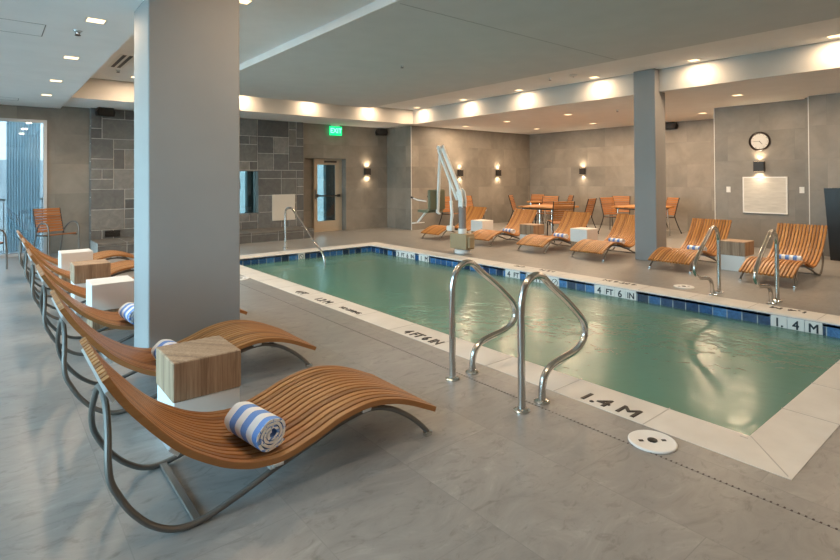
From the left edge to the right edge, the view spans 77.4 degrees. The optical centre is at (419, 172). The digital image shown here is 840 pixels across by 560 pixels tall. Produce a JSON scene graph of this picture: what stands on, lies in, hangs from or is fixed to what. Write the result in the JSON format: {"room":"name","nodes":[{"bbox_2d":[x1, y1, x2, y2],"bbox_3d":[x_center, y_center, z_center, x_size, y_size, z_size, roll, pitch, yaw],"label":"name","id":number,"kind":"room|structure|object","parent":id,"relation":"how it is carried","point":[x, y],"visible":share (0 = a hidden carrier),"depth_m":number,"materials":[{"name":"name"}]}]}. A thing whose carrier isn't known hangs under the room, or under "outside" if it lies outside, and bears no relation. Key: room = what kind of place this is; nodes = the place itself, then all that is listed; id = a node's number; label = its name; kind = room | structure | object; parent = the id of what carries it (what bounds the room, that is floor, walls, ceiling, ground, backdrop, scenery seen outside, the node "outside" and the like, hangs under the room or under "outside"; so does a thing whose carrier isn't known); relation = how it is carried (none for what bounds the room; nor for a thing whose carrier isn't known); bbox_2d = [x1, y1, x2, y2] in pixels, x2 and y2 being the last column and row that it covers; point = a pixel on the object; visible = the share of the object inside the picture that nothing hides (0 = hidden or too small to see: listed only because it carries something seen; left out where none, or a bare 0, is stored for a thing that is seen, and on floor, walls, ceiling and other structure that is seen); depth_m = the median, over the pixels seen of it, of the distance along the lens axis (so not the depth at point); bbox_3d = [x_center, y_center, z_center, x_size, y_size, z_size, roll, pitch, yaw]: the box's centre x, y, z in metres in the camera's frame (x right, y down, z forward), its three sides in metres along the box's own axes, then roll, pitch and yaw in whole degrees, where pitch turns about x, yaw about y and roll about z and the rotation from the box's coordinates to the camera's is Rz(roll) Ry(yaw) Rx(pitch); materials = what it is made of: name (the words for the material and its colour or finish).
{"room":"indoor swimming pool","nodes":[
{"label":"indoor swimming pool","id":0,"kind":"room"},
{"bbox_2d":[0,105,386,253],"bbox_3d":[-5.439,-0.146,12.241,11.125,3.500,0.500,0,-1,-39],"label":"wall","id":1,"kind":"structure","parent":0,"point":[364,197],"depth_m":13.88,"materials":[{"name":"grey tile"}]},
{"bbox_2d":[0,118,46,257],"bbox_3d":[-8.224,0.276,9.677,2.168,2.635,0.120,0,-1,-39],"label":"window","id":2,"kind":"structure","parent":1,"relation":"in","point":[23,142],"depth_m":10.11,"materials":[{"name":"glass"}]},
{"bbox_2d":[313,159,341,231],"bbox_3d":[-2.568,0.610,14.561,0.870,2.005,0.160,0,-1,-39],"label":"door","id":3,"kind":"structure","parent":1,"relation":"in","point":[327,173],"depth_m":14.56,"materials":[{"name":"beige paint"}]},
{"bbox_2d":[329,125,341,135],"bbox_3d":[-2.332,-1.178,14.414,0.380,0.295,0.107,0,-1,-39],"label":"exit sign","id":4,"kind":"object","parent":1,"relation":"attached to","point":[336,130],"visible":1,"depth_m":14.37,"materials":[{"name":"green"}]},
{"bbox_2d":[364,168,370,174],"bbox_3d":[-1.514,-0.043,15.083,0.190,0.204,0.085,0,-1,-39],"label":"wall sconce","id":5,"kind":"object","parent":1,"relation":"attached to","point":[367,171],"visible":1,"depth_m":15.04,"materials":[{"name":"metal"}]},
{"bbox_2d":[375,129,387,135],"bbox_3d":[-1.136,-1.188,15.335,0.340,0.180,0.224,0,-1,-28],"label":"wall speaker","id":6,"kind":"object","parent":1,"relation":"attached to","point":[379,132],"visible":1,"depth_m":15.25,"materials":[{"name":"black plastic"}]},
{"bbox_2d":[89,108,303,249],"bbox_3d":[-4.933,0.134,12.266,4.771,2.935,0.138,0,-1,-39],"label":"stone wall","id":7,"kind":"structure","parent":0,"point":[273,149],"depth_m":11.21,"materials":[{"name":"stone"}]},
{"bbox_2d":[95,107,115,116],"bbox_3d":[-6.492,-1.255,10.789,0.224,0.180,0.340,-1,-1,42],"label":"wall speaker","id":8,"kind":"object","parent":7,"relation":"attached to","point":[100,111],"visible":1,"depth_m":10.70,"materials":[{"name":"black plastic"}]},
{"bbox_2d":[100,108,112,115],"bbox_3d":[-6.414,-1.254,10.720,0.016,0.145,0.240,-1,-1,42],"label":"grille","id":9,"kind":"object","parent":8,"relation":"attached to","point":[103,111],"depth_m":10.71,"materials":[{"name":"metal"}]},
{"bbox_2d":[105,230,119,236],"bbox_3d":[-6.417,1.266,10.933,0.280,0.130,0.022,0,-1,-39],"label":"air vent","id":10,"kind":"object","parent":7,"relation":"in","point":[115,233],"visible":1,"depth_m":10.93,"materials":[{"name":"black metal"}]},
{"bbox_2d":[240,170,258,214],"bbox_3d":[-4.732,0.481,12.586,1.660,1.085,0.350,0,-1,-39],"label":"window","id":11,"kind":"structure","parent":7,"relation":"in","point":[249,195],"depth_m":13.03,"materials":[{"name":"blue glass"}]},
{"bbox_2d":[272,194,294,220],"bbox_3d":[-3.474,0.875,13.354,0.624,0.660,0.024,0,-1,-39],"label":"notice board","id":12,"kind":"object","parent":7,"relation":"attached to","point":[280,202],"visible":1,"depth_m":13.32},
{"bbox_2d":[387,126,405,229],"bbox_3d":[-0.675,-0.139,15.402,0.250,3.500,1.160,0,-1,-39],"label":"wall","id":13,"kind":"structure","parent":0,"point":[396,137],"depth_m":15.21,"materials":[{"name":"grey tile"}]},
{"bbox_2d":[0,220,839,559],"bbox_3d":[1.595,1.623,7.988,16.610,0.200,17.360,0,-1,-39],"label":"floor","id":14,"kind":"structure","parent":0,"point":[490,481],"depth_m":2.59,"materials":[{"name":"grey stone"}]},
{"bbox_2d":[0,229,7,268],"bbox_3d":[-6.939,1.114,8.213,0.650,0.922,0.560,0,-1,-25],"label":"armchair","id":15,"kind":"object","parent":14,"relation":"on","point":[4,233],"visible":1,"depth_m":8.57,"materials":[{"name":"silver metal"}]},
{"bbox_2d":[32,208,79,255],"bbox_3d":[-6.896,1.131,9.910,0.651,0.922,0.560,-1,-1,28],"label":"armchair","id":16,"kind":"object","parent":14,"relation":"on","point":[36,222],"visible":0.88,"depth_m":9.99,"materials":[{"name":"brown wood"}]},
{"bbox_2d":[16,230,133,280],"bbox_3d":[-5.210,1.205,8.123,1.651,0.712,0.684,0,-1,-39],"label":"sun lounger","id":17,"kind":"object","parent":14,"relation":"on","point":[113,254],"visible":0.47,"depth_m":8.00,"materials":[{"name":"brown wood"}]},
{"bbox_2d":[58,248,92,281],"bbox_3d":[-4.863,1.326,7.397,0.375,0.452,0.375,0,-1,-39],"label":"table","id":18,"kind":"object","parent":14,"relation":"on","point":[65,257],"visible":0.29,"depth_m":7.24,"materials":[{"name":"white plastic"}]},
{"bbox_2d":[21,238,133,296],"bbox_3d":[-4.318,1.189,7.044,1.651,0.712,0.684,0,-1,-39],"label":"sun lounger","id":19,"kind":"object","parent":14,"relation":"on","point":[118,266],"visible":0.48,"depth_m":6.72,"materials":[{"name":"brown wood"}]},
{"bbox_2d":[26,248,133,319],"bbox_3d":[-3.434,1.173,5.959,1.651,0.712,0.684,0,-1,-39],"label":"sun lounger","id":20,"kind":"object","parent":14,"relation":"on","point":[76,290],"visible":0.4,"depth_m":5.42,"materials":[{"name":"brown wood"}]},
{"bbox_2d":[70,259,110,302],"bbox_3d":[-4.012,1.311,6.375,0.375,0.452,0.375,0,-1,-39],"label":"table","id":21,"kind":"object","parent":14,"relation":"on","point":[80,271],"visible":0.57,"depth_m":6.23,"materials":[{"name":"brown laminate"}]},
{"bbox_2d":[86,275,133,330],"bbox_3d":[-3.088,1.294,5.232,0.375,0.452,0.375,0,-1,-39],"label":"table","id":22,"kind":"object","parent":14,"relation":"on","point":[109,294],"visible":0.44,"depth_m":5.09,"materials":[{"name":"white plastic"}]},
{"bbox_2d":[35,264,246,355],"bbox_3d":[-2.542,1.158,4.880,1.651,0.712,0.684,0,-1,-39],"label":"sun lounger","id":23,"kind":"object","parent":14,"relation":"on","point":[108,319],"visible":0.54,"depth_m":4.44,"materials":[{"name":"wood"}]},
{"bbox_2d":[118,302,133,323],"bbox_3d":[-2.537,1.238,4.629,0.290,0.142,0.155,-1,-1,45],"label":"rolled towel","id":24,"kind":"object","parent":23,"relation":"on","point":[126,311],"visible":0.52,"depth_m":4.57,"materials":[{"name":"fabric"}]},
{"bbox_2d":[50,290,315,414],"bbox_3d":[-1.651,1.142,3.800,1.651,0.712,0.684,0,-1,-39],"label":"sun lounger","id":25,"kind":"object","parent":14,"relation":"on","point":[246,335],"visible":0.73,"depth_m":3.60,"materials":[{"name":"wood"}]},
{"bbox_2d":[151,339,176,359],"bbox_3d":[-1.691,1.229,3.551,0.290,0.142,0.155,-1,-1,45],"label":"rolled towel","id":26,"kind":"object","parent":25,"relation":"on","point":[163,342],"visible":0.12,"depth_m":3.59,"materials":[{"name":"fabric"}]},
{"bbox_2d":[134,0,239,347],"bbox_3d":[-1.997,-0.153,4.496,0.719,3.320,0.520,0,-1,-39],"label":"column","id":27,"kind":"structure","parent":14,"relation":"on","point":[187,98],"depth_m":4.27,"materials":[{"name":"grey paint"}]},
{"bbox_2d":[156,335,240,411],"bbox_3d":[-1.312,1.263,3.100,0.375,0.452,0.375,0,-1,-39],"label":"table","id":28,"kind":"object","parent":14,"relation":"on","point":[204,374],"visible":0.78,"depth_m":2.98,"materials":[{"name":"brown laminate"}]},
{"bbox_2d":[91,226,313,253],"bbox_3d":[-4.656,1.478,11.777,4.577,0.235,0.914,0,-1,-39],"label":"hearth ledge","id":29,"kind":"object","parent":14,"relation":"on","point":[126,244],"visible":0.49,"depth_m":11.96,"materials":[{"name":"stone"}]},
{"bbox_2d":[79,337,435,532],"bbox_3d":[-0.753,1.126,2.725,1.651,0.712,0.684,0,-1,-39],"label":"sun lounger","id":30,"kind":"object","parent":14,"relation":"on","point":[312,402],"visible":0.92,"depth_m":2.51,"materials":[{"name":"brown wood"}]},
{"bbox_2d":[224,401,285,451],"bbox_3d":[-0.795,1.211,2.514,0.290,0.142,0.155,-1,-1,41],"label":"rolled towel","id":31,"kind":"object","parent":30,"relation":"on","point":[255,425],"visible":1,"depth_m":2.45,"materials":[{"name":"fabric"}]},
{"bbox_2d":[283,207,325,270],"bbox_3d":[-2.307,1.311,10.371,0.104,1.236,1.737,0,-1,-39],"label":"stair handrail","id":32,"kind":"object","parent":14,"relation":"on","point":[291,208],"visible":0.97,"depth_m":10.47,"materials":[{"name":"metal"}]},
{"bbox_2d":[411,145,474,253],"bbox_3d":[0.452,0.492,10.670,0.500,2.128,1.710,0,-1,-39],"label":"lift","id":33,"kind":"object","parent":14,"relation":"on","point":[462,241],"visible":1,"depth_m":10.42,"materials":[{"name":"white metal"}]},
{"bbox_2d":[439,196,458,225],"bbox_3d":[0.914,1.143,15.140,0.494,0.924,0.693,0,-1,-42],"label":"dining chair","id":34,"kind":"object","parent":14,"relation":"on","point":[447,204],"visible":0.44,"depth_m":15.26,"materials":[{"name":"wood"}]},
{"bbox_2d":[421,206,486,239],"bbox_3d":[0.856,1.222,12.973,1.651,0.712,0.670,0,-1,-39],"label":"sun lounger","id":35,"kind":"object","parent":14,"relation":"on","point":[472,213],"visible":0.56,"depth_m":13.19,"materials":[{"name":"wood"}]},
{"bbox_2d":[466,196,483,216],"bbox_3d":[1.527,1.145,15.643,0.494,0.924,0.693,0,-1,-34],"label":"dining chair","id":36,"kind":"object","parent":14,"relation":"on","point":[468,197],"visible":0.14,"depth_m":15.89,"materials":[{"name":"wood"}]},
{"bbox_2d":[445,259,516,381],"bbox_3d":[0.489,1.065,3.996,0.767,0.849,0.104,0,-1,-39],"label":"pool handrail","id":37,"kind":"object","parent":14,"relation":"on","point":[452,377],"visible":0.98,"depth_m":3.88,"materials":[{"name":"metal"}]},
{"bbox_2d":[471,219,492,239],"bbox_3d":[1.472,1.343,12.430,0.375,0.452,0.375,0,-1,-39],"label":"table","id":38,"kind":"object","parent":14,"relation":"on","point":[478,224],"visible":0.47,"depth_m":12.31,"materials":[{"name":"white plastic"}]},
{"bbox_2d":[472,209,536,246],"bbox_3d":[1.870,1.204,11.801,1.651,0.712,0.670,0,-1,-39],"label":"sun lounger","id":39,"kind":"object","parent":14,"relation":"on","point":[520,216],"visible":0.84,"depth_m":12.04,"materials":[{"name":"wood"}]},
{"bbox_2d":[507,195,516,223],"bbox_3d":[3.063,1.142,16.142,0.693,0.924,0.494,-1,-1,24],"label":"dining chair","id":40,"kind":"object","parent":14,"relation":"on","point":[509,196],"visible":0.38,"depth_m":16.09,"materials":[{"name":"wood"}]},
{"bbox_2d":[520,223,543,246],"bbox_3d":[2.411,1.326,11.286,0.375,0.452,0.375,0,-1,-39],"label":"table","id":41,"kind":"object","parent":14,"relation":"on","point":[526,229],"visible":0.62,"depth_m":11.18,"materials":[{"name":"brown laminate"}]},
{"bbox_2d":[529,194,544,220],"bbox_3d":[3.609,1.144,16.613,0.494,0.924,0.693,-1,-1,42],"label":"dining chair","id":42,"kind":"object","parent":14,"relation":"on","point":[532,195],"visible":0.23,"depth_m":16.77,"materials":[{"name":"wood"}]},
{"bbox_2d":[527,201,547,223],"bbox_3d":[3.604,1.226,15.905,0.500,0.736,0.500,0,-1,-39],"label":"dining table","id":43,"kind":"object","parent":14,"relation":"on","point":[530,202],"visible":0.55,"depth_m":15.81,"materials":[{"name":"brown wood"}]},
{"bbox_2d":[240,242,839,479],"bbox_3d":[0.374,1.550,7.228,3.842,0.063,9.086,0,-1,-39],"label":"pool coping","id":44,"kind":"object","parent":14,"relation":"on","point":[782,446],"visible":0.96,"depth_m":3.58,"materials":[{"name":"stone"}]},
{"bbox_2d":[295,291,360,313],"bbox_3d":[-1.110,1.517,6.187,0.111,0.008,1.476,0,-1,-39],"label":"depth marking","id":45,"kind":"object","parent":44,"relation":"on","point":[350,310],"visible":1,"depth_m":6.17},
{"bbox_2d":[405,331,443,344],"bbox_3d":[0.027,1.496,4.780,0.112,0.008,0.490,0,-1,-39],"label":"depth marking","id":46,"kind":"object","parent":44,"relation":"on","point":[424,338],"visible":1,"depth_m":4.75,"materials":[{"name":"paint"}]},
{"bbox_2d":[581,393,642,417],"bbox_3d":[1.214,1.475,3.334,0.121,0.009,0.370,0,-1,-39],"label":"depth marking","id":47,"kind":"object","parent":44,"relation":"on","point":[608,402],"visible":1,"depth_m":3.31,"materials":[{"name":"paint"}]},
{"bbox_2d":[240,283,839,530],"bbox_3d":[-0.005,1.492,4.244,0.012,0.001,13.000,0,-1,-39],"label":"strip","id":48,"kind":"object","parent":14,"relation":"on","point":[240,283],"visible":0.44,"depth_m":2.92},
{"bbox_2d":[248,253,839,348],"bbox_3d":[0.392,2.232,7.203,3.140,1.080,8.438,0,-1,-39],"label":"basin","id":49,"kind":"object","parent":14,"relation":"in","point":[830,343],"visible":0.12,"depth_m":6.72,"materials":[{"name":"tile"}]},
{"bbox_2d":[240,246,370,266],"bbox_3d":[-2.289,1.664,10.470,3.140,0.150,0.001,0,-1,-39],"label":"tile band","id":50,"kind":"object","parent":49,"relation":"attached to","point":[294,257],"visible":0.6,"depth_m":10.47,"materials":[{"name":"tile"}]},
{"bbox_2d":[298,253,304,260],"bbox_3d":[-2.353,1.663,10.409,0.146,0.145,0.012,0,-1,-39],"label":"tile","id":51,"kind":"structure","parent":50,"relation":"attached to","point":[301,256],"depth_m":10.40,"materials":[{"name":"white tile"}]},
{"bbox_2d":[254,255,379,272],"bbox_3d":[-1.902,2.197,9.997,3.120,0.830,1.190,0,-1,-39],"label":"steps","id":52,"kind":"structure","parent":49,"relation":"in","point":[369,257],"depth_m":10.27,"materials":[{"name":"tile"}]},
{"bbox_2d":[371,246,839,340],"bbox_3d":[1.602,1.620,8.206,0.001,0.150,8.438,0,-1,-39],"label":"tile band","id":53,"kind":"object","parent":49,"relation":"attached to","point":[831,333],"visible":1,"depth_m":6.39,"materials":[{"name":"tile"}]},
{"bbox_2d":[396,250,414,260],"bbox_3d":[-0.297,1.653,10.509,0.011,0.145,0.604,0,-1,-39],"label":"tiles","id":54,"kind":"structure","parent":53,"relation":"attached to","point":[399,254],"depth_m":10.50,"materials":[{"name":"white tile"}]},
{"bbox_2d":[419,254,428,262],"bbox_3d":[0.072,1.647,10.060,0.011,0.145,0.300,0,-1,-39],"label":"tiles","id":55,"kind":"structure","parent":53,"relation":"attached to","point":[422,258],"depth_m":10.05,"materials":[{"name":"white tile"}]},
{"bbox_2d":[505,269,519,280],"bbox_3d":[1.474,1.622,8.352,0.011,0.145,0.300,0,-1,-39],"label":"tiles","id":56,"kind":"structure","parent":53,"relation":"attached to","point":[510,274],"depth_m":8.36,"materials":[{"name":"white tile"}]},
{"bbox_2d":[526,273,558,287],"bbox_3d":[1.843,1.615,7.902,0.012,0.145,0.604,0,-1,-39],"label":"tiles","id":57,"kind":"structure","parent":53,"relation":"attached to","point":[554,280],"depth_m":7.80,"materials":[{"name":"white tile"}]},
{"bbox_2d":[594,284,635,302],"bbox_3d":[2.595,1.602,6.986,0.011,0.145,0.604,0,-1,-39],"label":"tiles","id":58,"kind":"structure","parent":53,"relation":"attached to","point":[611,292],"depth_m":6.97,"materials":[{"name":"white tile"}]},
{"bbox_2d":[771,314,822,337],"bbox_3d":[3.884,1.579,5.416,0.011,0.145,0.452,0,-1,-39],"label":"tiles","id":59,"kind":"structure","parent":53,"relation":"attached to","point":[794,325],"depth_m":5.40,"materials":[{"name":"white tile"}]},
{"bbox_2d":[535,196,558,223],"bbox_3d":[3.651,1.127,14.982,0.494,0.924,0.693,-1,-1,33],"label":"dining chair","id":60,"kind":"object","parent":14,"relation":"on","point":[548,202],"visible":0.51,"depth_m":15.16,"materials":[{"name":"wood"}]},
{"bbox_2d":[518,204,578,233],"bbox_3d":[3.254,1.202,13.290,1.080,0.737,1.080,0,-1,-39],"label":"dining table","id":61,"kind":"object","parent":14,"relation":"on","point":[544,207],"visible":0.49,"depth_m":13.12,"materials":[{"name":"brown wood"}]},
{"bbox_2d":[513,272,587,414],"bbox_3d":[0.887,1.058,3.475,0.767,0.849,0.104,0,-1,-39],"label":"pool handrail","id":62,"kind":"object","parent":14,"relation":"on","point":[541,399],"visible":1,"depth_m":3.35,"materials":[{"name":"metal"}]},
{"bbox_2d":[516,211,590,253],"bbox_3d":[2.758,1.188,10.719,1.651,0.712,0.670,0,-1,-39],"label":"sun lounger","id":63,"kind":"object","parent":14,"relation":"on","point":[569,220],"visible":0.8,"depth_m":10.96,"materials":[{"name":"brown wood"}]},
{"bbox_2d":[554,233,567,238],"bbox_3d":[2.907,1.297,10.804,0.127,0.103,0.276,0,-1,-42],"label":"rolled towel","id":64,"kind":"object","parent":63,"relation":"on","point":[565,236],"visible":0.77,"depth_m":10.73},
{"bbox_2d":[547,201,574,242],"bbox_3d":[3.239,1.099,12.042,0.494,0.924,0.693,0,-1,0],"label":"dining chair","id":65,"kind":"object","parent":14,"relation":"on","point":[557,208],"visible":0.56,"depth_m":11.83,"materials":[{"name":"brown wood"}]},
{"bbox_2d":[570,227,597,252],"bbox_3d":[3.223,1.312,10.297,0.375,0.452,0.375,0,-1,-39],"label":"table","id":66,"kind":"object","parent":14,"relation":"on","point":[577,234],"visible":0.55,"depth_m":10.20,"materials":[{"name":"white plastic"}]},
{"bbox_2d":[585,198,598,233],"bbox_3d":[4.170,1.109,13.470,0.693,0.924,0.494,-1,-1,42],"label":"dining chair","id":67,"kind":"object","parent":14,"relation":"on","point":[590,209],"visible":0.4,"depth_m":13.38,"materials":[{"name":"wood"}]},
{"bbox_2d":[570,214,634,260],"bbox_3d":[3.563,1.175,9.801,1.651,0.712,0.670,0,-1,-39],"label":"sun lounger","id":68,"kind":"object","parent":14,"relation":"on","point":[623,227],"visible":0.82,"depth_m":9.86,"materials":[{"name":"wood"}]},
{"bbox_2d":[608,238,624,243],"bbox_3d":[3.712,1.283,9.886,0.127,0.103,0.276,0,-1,-39],"label":"rolled towel","id":69,"kind":"object","parent":68,"relation":"on","point":[622,241],"visible":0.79,"depth_m":9.82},
{"bbox_2d":[598,197,616,231],"bbox_3d":[5.092,1.106,13.715,0.494,0.924,0.693,0,-1,-25],"label":"dining chair","id":70,"kind":"object","parent":14,"relation":"on","point":[606,204],"visible":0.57,"depth_m":13.87,"materials":[{"name":"wood"}]},
{"bbox_2d":[610,196,629,226],"bbox_3d":[5.599,1.113,14.652,0.494,0.924,0.693,-1,-1,26],"label":"dining chair","id":71,"kind":"object","parent":14,"relation":"on","point":[617,203],"visible":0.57,"depth_m":14.83,"materials":[{"name":"wood"}]},
{"bbox_2d":[611,205,673,235],"bbox_3d":[5.492,1.186,12.928,1.060,0.737,1.060,0,-1,-39],"label":"dining table","id":72,"kind":"object","parent":14,"relation":"on","point":[624,207],"visible":0.38,"depth_m":12.85,"materials":[{"name":"brown wood"}]},
{"bbox_2d":[633,68,665,261],"bbox_3d":[4.058,-0.138,9.246,0.365,3.320,0.390,0,-1,-39],"label":"column","id":73,"kind":"structure","parent":14,"relation":"on","point":[649,103],"depth_m":9.12,"materials":[{"name":"grey paint"}]},
{"bbox_2d":[628,430,677,453],"bbox_3d":[1.272,1.464,2.866,0.250,0.014,0.250,0,-1,0],"label":"lid","id":74,"kind":"object","parent":14,"relation":"on","point":[651,441],"visible":1,"depth_m":2.85,"materials":[{"name":"white plastic"}]},
{"bbox_2d":[666,197,681,233],"bbox_3d":[6.329,1.098,13.599,0.693,0.924,0.494,0,-1,-9],"label":"dining chair","id":75,"kind":"object","parent":14,"relation":"on","point":[669,202],"visible":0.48,"depth_m":13.55,"materials":[{"name":"wood"}]},
{"bbox_2d":[673,284,694,288],"bbox_3d":[3.477,1.494,6.902,0.250,0.014,0.250,0,-1,0],"label":"lid","id":76,"kind":"object","parent":14,"relation":"on","point":[681,286],"visible":1,"depth_m":6.89,"materials":[{"name":"white plastic"}]},
{"bbox_2d":[648,218,731,272],"bbox_3d":[4.480,1.158,8.652,1.651,0.712,0.670,0,-1,-39],"label":"sun lounger","id":77,"kind":"object","parent":14,"relation":"on","point":[697,233],"visible":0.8,"depth_m":8.84,"materials":[{"name":"wood"}]},
{"bbox_2d":[687,245,706,250],"bbox_3d":[4.623,1.267,8.745,0.127,0.103,0.276,0,-1,-38],"label":"rolled towel","id":78,"kind":"object","parent":77,"relation":"on","point":[692,247],"visible":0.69,"depth_m":8.72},
{"bbox_2d":[692,225,723,294],"bbox_3d":[3.500,1.073,6.377,0.767,0.849,0.104,0,-1,-39],"label":"pool handrail","id":79,"kind":"object","parent":14,"relation":"on","point":[718,240],"visible":1,"depth_m":6.43,"materials":[{"name":"metal"}]},
{"bbox_2d":[721,239,753,270],"bbox_3d":[4.949,1.281,8.194,0.375,0.452,0.375,0,-1,-39],"label":"table","id":80,"kind":"object","parent":14,"relation":"on","point":[734,252],"visible":0.69,"depth_m":8.07,"materials":[{"name":"white laminate"}]},
{"bbox_2d":[753,229,782,304],"bbox_3d":[3.900,1.066,5.890,0.767,0.849,0.104,0,-1,-39],"label":"pool handrail","id":81,"kind":"object","parent":14,"relation":"on","point":[772,300],"visible":1,"depth_m":5.95,"materials":[{"name":"metal"}]},
{"bbox_2d":[738,223,827,287],"bbox_3d":[5.269,1.143,7.566,1.651,0.712,0.670,0,-1,-39],"label":"sun lounger","id":82,"kind":"object","parent":14,"relation":"on","point":[786,267],"visible":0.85,"depth_m":7.76,"materials":[{"name":"wood"}]},
{"bbox_2d":[779,254,802,260],"bbox_3d":[5.419,1.251,7.665,0.127,0.103,0.276,0,-1,-42],"label":"rolled towel","id":83,"kind":"object","parent":82,"relation":"on","point":[781,256],"visible":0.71,"depth_m":7.62,"materials":[{"name":"fabric"}]},
{"bbox_2d":[824,188,839,260],"bbox_3d":[7.316,0.883,9.021,0.470,1.240,0.470,0,-1,-39],"label":"planter","id":84,"kind":"object","parent":14,"relation":"on","point":[832,195],"visible":1,"depth_m":8.98,"materials":[{"name":"black plastic"}]},
{"bbox_2d":[0,0,839,134],"bbox_3d":[1.799,-1.684,7.751,16.610,0.633,16.660,0,-1,-39],"label":"ceiling","id":85,"kind":"structure","parent":0,"point":[27,62],"depth_m":7.83,"materials":[{"name":"paint"}]},
{"bbox_2d":[0,18,45,100],"bbox_3d":[-5.558,-1.336,6.972,0.550,0.002,5.960,0,-1,-39],"label":"trim","id":86,"kind":"structure","parent":85,"relation":"attached to","point":[0,18],"depth_m":5.02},
{"bbox_2d":[62,55,80,59],"bbox_3d":[-4.090,-1.353,6.146,0.176,0.006,0.176,0,-1,-39],"label":"recessed light","id":87,"kind":"object","parent":85,"relation":"in","point":[63,56],"visible":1,"depth_m":6.13,"materials":[{"name":"white"}]},
{"bbox_2d":[64,56,77,59],"bbox_3d":[-4.090,-1.352,6.146,0.136,0.002,0.136,0,-1,-39],"label":"diffuser","id":88,"kind":"object","parent":87,"relation":"attached to","point":[66,57],"depth_m":6.13,"materials":[{"name":"white"}]},
{"bbox_2d":[83,17,108,24],"bbox_3d":[-2.923,-1.374,4.724,0.176,0.006,0.176,0,-1,-39],"label":"recessed light","id":89,"kind":"object","parent":85,"relation":"in","point":[87,19],"visible":1,"depth_m":4.71,"materials":[{"name":"white"}]},
{"bbox_2d":[86,18,105,23],"bbox_3d":[-2.923,-1.372,4.724,0.136,0.002,0.136,0,-1,-39],"label":"diffuser","id":90,"kind":"object","parent":89,"relation":"attached to","point":[93,20],"depth_m":4.71,"materials":[{"name":"white"}]},
{"bbox_2d":[107,54,133,67],"bbox_3d":[-4.706,-1.756,8.261,0.220,0.008,1.100,0,-1,-39],"label":"ceiling vent","id":91,"kind":"object","parent":85,"relation":"in","point":[122,60],"visible":0.95,"depth_m":8.23,"materials":[{"name":"grey metal"}]},
{"bbox_2d":[239,0,252,4],"bbox_3d":[-1.858,-1.805,5.501,0.176,0.006,0.176,0,-1,-39],"label":"recessed light","id":92,"kind":"object","parent":85,"relation":"in","point":[246,2],"visible":0.74,"depth_m":5.52,"materials":[{"name":"white"}]},
{"bbox_2d":[71,39,839,123],"bbox_3d":[1.336,-1.620,6.311,7.894,0.386,14.423,0,-1,-39],"label":"ceiling soffit","id":93,"kind":"structure","parent":85,"relation":"attached to","point":[822,55],"depth_m":9.90,"materials":[{"name":"beige paint"}]},
{"bbox_2d":[239,0,839,107],"bbox_3d":[1.576,-1.763,6.327,4.202,0.101,14.140,0,-1,-39],"label":"ceiling","id":94,"kind":"structure","parent":85,"relation":"attached to","point":[355,59],"depth_m":6.73,"materials":[{"name":"grey paint"}]},
{"bbox_2d":[406,126,529,229],"bbox_3d":[1.776,-0.141,16.502,5.435,3.500,0.250,0,-1,-39],"label":"wall","id":95,"kind":"structure","parent":0,"point":[479,154],"depth_m":16.15,"materials":[{"name":"grey tile"}]},
{"bbox_2d":[529,119,714,231],"bbox_3d":[6.080,-0.176,15.345,0.250,3.500,7.200,0,-1,-39],"label":"wall","id":96,"kind":"structure","parent":0,"point":[606,154],"depth_m":15.51,"materials":[{"name":"grey tile"}]},
{"bbox_2d":[579,168,585,174],"bbox_3d":[5.062,-0.051,16.320,0.085,0.204,0.190,0,-1,-39],"label":"wall sconce","id":97,"kind":"object","parent":96,"relation":"attached to","point":[582,171],"visible":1,"depth_m":16.27,"materials":[{"name":"metal"}]},
{"bbox_2d":[665,122,677,129],"bbox_3d":[6.773,-1.272,14.145,0.224,0.180,0.340,0,-1,-39],"label":"wall speaker","id":98,"kind":"object","parent":96,"relation":"attached to","point":[669,125],"visible":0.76,"depth_m":14.04,"materials":[{"name":"black plastic"}]},
{"bbox_2d":[665,123,673,128],"bbox_3d":[6.693,-1.270,14.079,0.016,0.145,0.240,0,-1,-39],"label":"grille","id":99,"kind":"object","parent":98,"relation":"attached to","point":[667,125],"depth_m":14.06,"materials":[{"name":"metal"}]},
{"bbox_2d":[714,99,806,251],"bbox_3d":[7.795,-0.226,11.404,2.300,3.500,1.690,0,-1,-39],"label":"wall panel","id":100,"kind":"object","parent":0,"point":[783,121],"visible":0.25,"depth_m":10.68,"materials":[{"name":"grey tile"}]},
{"bbox_2d":[753,161,764,171],"bbox_3d":[6.883,-0.134,10.634,0.085,0.204,0.190,0,-1,-39],"label":"wall sconce","id":101,"kind":"object","parent":100,"relation":"attached to","point":[757,165],"visible":1,"depth_m":10.61,"materials":[{"name":"metal"}]},
{"bbox_2d":[749,132,770,150],"bbox_3d":[6.900,-0.644,10.649,0.042,0.390,0.390,0,-1,-39],"label":"wall clock","id":102,"kind":"object","parent":100,"relation":"attached to","point":[758,141],"visible":1,"depth_m":10.65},
{"bbox_2d":[743,177,787,213],"bbox_3d":[6.962,0.445,10.580,0.030,0.740,0.790,0,-1,-39],"label":"wall panel","id":103,"kind":"object","parent":100,"relation":"attached to","point":[768,195],"visible":1,"depth_m":10.56,"materials":[{"name":"white laminate"}]},
{"bbox_2d":[805,93,839,255],"bbox_3d":[9.438,-0.275,7.448,0.600,3.500,6.530,0,-1,-39],"label":"wall","id":104,"kind":"structure","parent":0,"point":[823,167],"depth_m":9.55,"materials":[{"name":"paint"}]},
{"bbox_2d":[411,96,809,231],"bbox_3d":[3.736,0.090,12.551,8.996,2.935,0.905,-1,-1,34],"label":"trim","id":105,"kind":"structure","parent":104,"relation":"attached to","point":[808,96],"depth_m":11.32,"materials":[{"name":"white plastic"}]},
{"label":"outside","id":106,"kind":"structure","parent":0,"visible":0},
{"bbox_2d":[266,258,839,435],"bbox_3d":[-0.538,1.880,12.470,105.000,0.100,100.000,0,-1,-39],"label":"water","id":107,"kind":"structure","parent":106,"point":[734,379],"depth_m":5.40,"materials":[{"name":"liquid"}]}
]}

